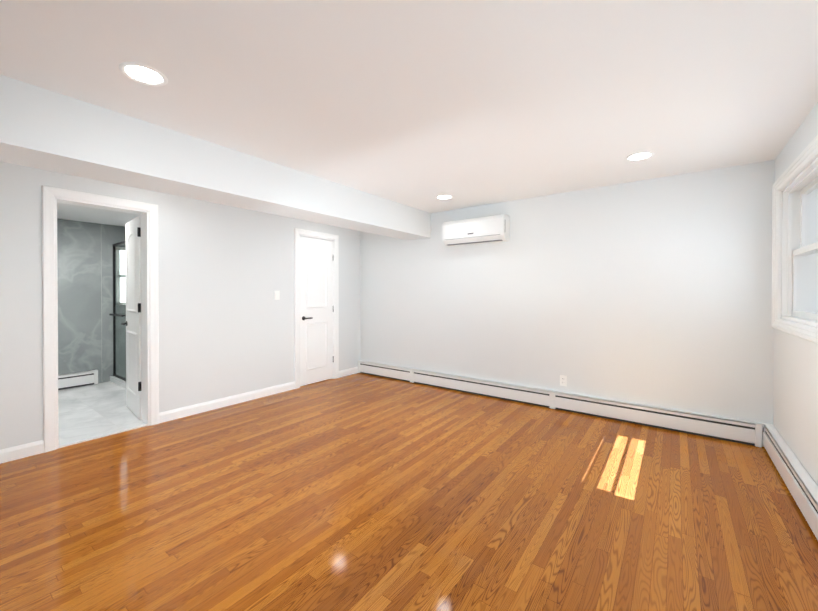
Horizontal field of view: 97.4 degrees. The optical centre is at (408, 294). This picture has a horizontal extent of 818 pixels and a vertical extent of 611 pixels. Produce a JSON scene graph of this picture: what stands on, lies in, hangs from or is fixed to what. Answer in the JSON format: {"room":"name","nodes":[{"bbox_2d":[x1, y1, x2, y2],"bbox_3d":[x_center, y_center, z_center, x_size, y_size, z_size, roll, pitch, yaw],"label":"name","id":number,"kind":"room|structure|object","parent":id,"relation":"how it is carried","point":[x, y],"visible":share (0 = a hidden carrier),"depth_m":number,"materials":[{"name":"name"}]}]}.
{"room":"empty bedroom","nodes":[
{"label":"empty bedroom","id":0,"kind":"room"},
{"bbox_2d":[57,219,125,382],"bbox_3d":[-4.457,0.128,5.001,0.120,2.250,2.790,0,0,37],"label":"wall","id":1,"kind":"structure","parent":0,"point":[85,288],"depth_m":4.95,"materials":[{"name":"grey stone"}]},
{"bbox_2d":[58,369,97,389],"bbox_3d":[-4.651,1.144,4.584,0.070,0.194,1.048,0,0,37],"label":"baseboard heater","id":2,"kind":"object","parent":1,"relation":"attached to","point":[76,379],"visible":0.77,"depth_m":4.82,"materials":[{"name":"white metal"}]},
{"bbox_2d":[116,247,125,304],"bbox_3d":[-4.034,-0.270,5.441,0.030,0.840,0.635,0,0,37],"label":"bathroom window","id":3,"kind":"structure","parent":1,"relation":"in","point":[121,262],"depth_m":5.23,"materials":[{"name":"white glass"}]},
{"bbox_2d":[57,203,140,226],"bbox_3d":[-3.554,-1.058,4.322,2.370,0.130,2.790,0,0,37],"label":"ceiling","id":4,"kind":"structure","parent":0,"point":[85,214],"depth_m":4.51,"materials":[{"name":"white paint"}]},
{"bbox_2d":[58,381,143,443],"bbox_3d":[-3.455,1.262,4.264,2.375,0.032,2.550,0,0,37],"label":"floor","id":5,"kind":"structure","parent":0,"point":[87,411],"depth_m":3.81,"materials":[{"name":"white tile"}]},
{"bbox_2d":[109,241,125,388],"bbox_3d":[-3.675,0.261,4.736,1.447,1.963,0.125,0,0,37],"label":"shower enclosure","id":6,"kind":"object","parent":5,"relation":"on","point":[118,379],"visible":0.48,"depth_m":5.08,"materials":[{"name":"black"}]},
{"bbox_2d":[0,161,360,449],"bbox_3d":[-2.052,0.068,4.222,0.170,2.380,4.032,0,0,37],"label":"wall","id":7,"kind":"structure","parent":0,"point":[226,320],"depth_m":3.80,"materials":[{"name":"white paint"}]},
{"bbox_2d":[42,185,158,452],"bbox_3d":[-2.761,0.194,3.250,0.192,2.140,0.800,0,0,37],"label":"door frame","id":8,"kind":"structure","parent":7,"relation":"attached to","point":[49,194],"depth_m":3.14,"materials":[{"name":"white paint"}]},
{"bbox_2d":[59,423,147,447],"bbox_3d":[-2.722,1.261,3.228,0.048,0.026,0.660,0,0,37],"label":"sill","id":9,"kind":"structure","parent":7,"relation":"attached to","point":[101,435],"depth_m":3.19,"materials":[{"name":"white stone"}]},
{"bbox_2d":[121,216,141,419],"bbox_3d":[-2.899,0.228,3.794,0.662,2.026,0.135,0,1,43],"label":"bathroom door","id":10,"kind":"structure","parent":7,"relation":"in","point":[133,308],"depth_m":3.73,"materials":[{"name":"white paint"}]},
{"bbox_2d":[0,367,357,463],"bbox_3d":[-1.977,1.208,4.174,0.016,0.100,4.032,0,0,37],"label":"baseboard","id":11,"kind":"structure","parent":7,"relation":"attached to","point":[20,451],"depth_m":3.81,"materials":[{"name":"white paint"}]},
{"bbox_2d":[274,291,279,299],"bbox_3d":[-1.675,0.005,4.572,0.017,0.116,0.072,0,0,37],"label":"switch plate","id":12,"kind":"object","parent":7,"relation":"attached to","point":[276,295],"visible":1,"depth_m":4.57,"materials":[{"name":"white plastic"}]},
{"bbox_2d":[294,228,338,388],"bbox_3d":[-1.365,0.216,5.147,0.171,2.071,0.632,0,0,37],"label":"door frame","id":13,"kind":"structure","parent":7,"relation":"attached to","point":[333,285],"depth_m":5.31,"materials":[{"name":"white paint"}]},
{"bbox_2d":[300,236,333,385],"bbox_3d":[-1.318,0.224,5.119,0.135,2.040,0.602,0,0,37],"label":"closet door","id":14,"kind":"structure","parent":7,"relation":"in","point":[316,312],"depth_m":5.09,"materials":[{"name":"white paint"}]},
{"bbox_2d":[0,75,430,239],"bbox_3d":[-1.060,-0.947,3.480,0.400,0.340,4.032,0,0,37],"label":"header beam","id":15,"kind":"structure","parent":0,"point":[44,129],"depth_m":2.44,"materials":[{"name":"white paint"}]},
{"bbox_2d":[0,373,817,610],"bbox_3d":[-0.659,1.323,1.971,5.100,0.100,6.400,0,0,37],"label":"floor","id":16,"kind":"structure","parent":0,"point":[360,492],"depth_m":2.08,"materials":[{"name":"brown wood"}]},
{"bbox_2d":[0,0,817,212],"bbox_3d":[-0.659,-1.167,1.955,5.100,0.120,6.400,0,0,37],"label":"ceiling","id":17,"kind":"structure","parent":0,"point":[420,104],"depth_m":1.86,"materials":[{"name":"white paint"}]},
{"bbox_2d":[119,62,167,86],"bbox_3d":[-1.331,-1.103,1.806,0.200,0.006,0.200,0,0,37],"label":"recessed light","id":18,"kind":"object","parent":17,"relation":"in","point":[142,74],"visible":1,"depth_m":1.80,"materials":[{"name":"white paint"}]},
{"bbox_2d":[436,195,452,199],"bbox_3d":[0.406,-1.118,4.128,0.200,0.006,0.200,0,0,37],"label":"recessed light","id":19,"kind":"object","parent":17,"relation":"in","point":[443,197],"visible":1,"depth_m":4.15,"materials":[{"name":"white paint"}]},
{"bbox_2d":[625,151,654,160],"bbox_3d":[1.854,-1.110,2.892,0.200,0.006,0.200,0,0,37],"label":"recessed light","id":20,"kind":"object","parent":17,"relation":"in","point":[639,156],"visible":1,"depth_m":2.90,"materials":[{"name":"white paint"}]},
{"bbox_2d":[360,160,774,423],"bbox_3d":[1.189,0.066,4.452,5.100,2.380,0.200,0,0,37],"label":"wall","id":21,"kind":"structure","parent":0,"point":[656,292],"depth_m":3.70,"materials":[{"name":"white paint"}]},
{"bbox_2d":[442,214,509,245],"bbox_3d":[0.819,-0.786,4.468,0.821,0.305,0.202,0,0,37],"label":"mini-split air conditioner","id":22,"kind":"object","parent":21,"relation":"attached to","point":[495,228],"visible":1,"depth_m":4.35,"materials":[{"name":"white plastic"}]},
{"bbox_2d":[358,360,761,446],"bbox_3d":[1.068,1.160,4.379,4.646,0.194,0.070,0,0,37],"label":"baseboard heater","id":23,"kind":"object","parent":21,"relation":"attached to","point":[729,429],"visible":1,"depth_m":3.74,"materials":[{"name":"white metal"}]},
{"bbox_2d":[560,375,566,385],"bbox_3d":[1.696,0.945,3.950,0.072,0.116,0.010,0,0,37],"label":"electrical outlet plate","id":24,"kind":"object","parent":21,"relation":"attached to","point":[563,380],"visible":1,"depth_m":3.95,"materials":[{"name":"white plastic"}]},
{"bbox_2d":[773,102,817,485],"bbox_3d":[1.308,0.092,0.503,0.200,2.380,6.000,0,0,37],"label":"wall","id":25,"kind":"structure","parent":0,"point":[795,393],"depth_m":2.38,"materials":[{"name":"white paint"}]},
{"bbox_2d":[761,423,817,539],"bbox_3d":[1.226,1.184,0.628,0.070,0.194,5.900,0,0,37],"label":"baseboard heater","id":26,"kind":"object","parent":25,"relation":"attached to","point":[801,484],"visible":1,"depth_m":2.25,"materials":[{"name":"white metal"}]},
{"bbox_2d":[772,135,817,343],"bbox_3d":[2.528,-0.304,2.179,0.241,1.134,1.494,0,0,37],"label":"window","id":27,"kind":"structure","parent":25,"relation":"in","point":[795,248],"depth_m":2.67,"materials":[{"name":"white paint"}]}
]}

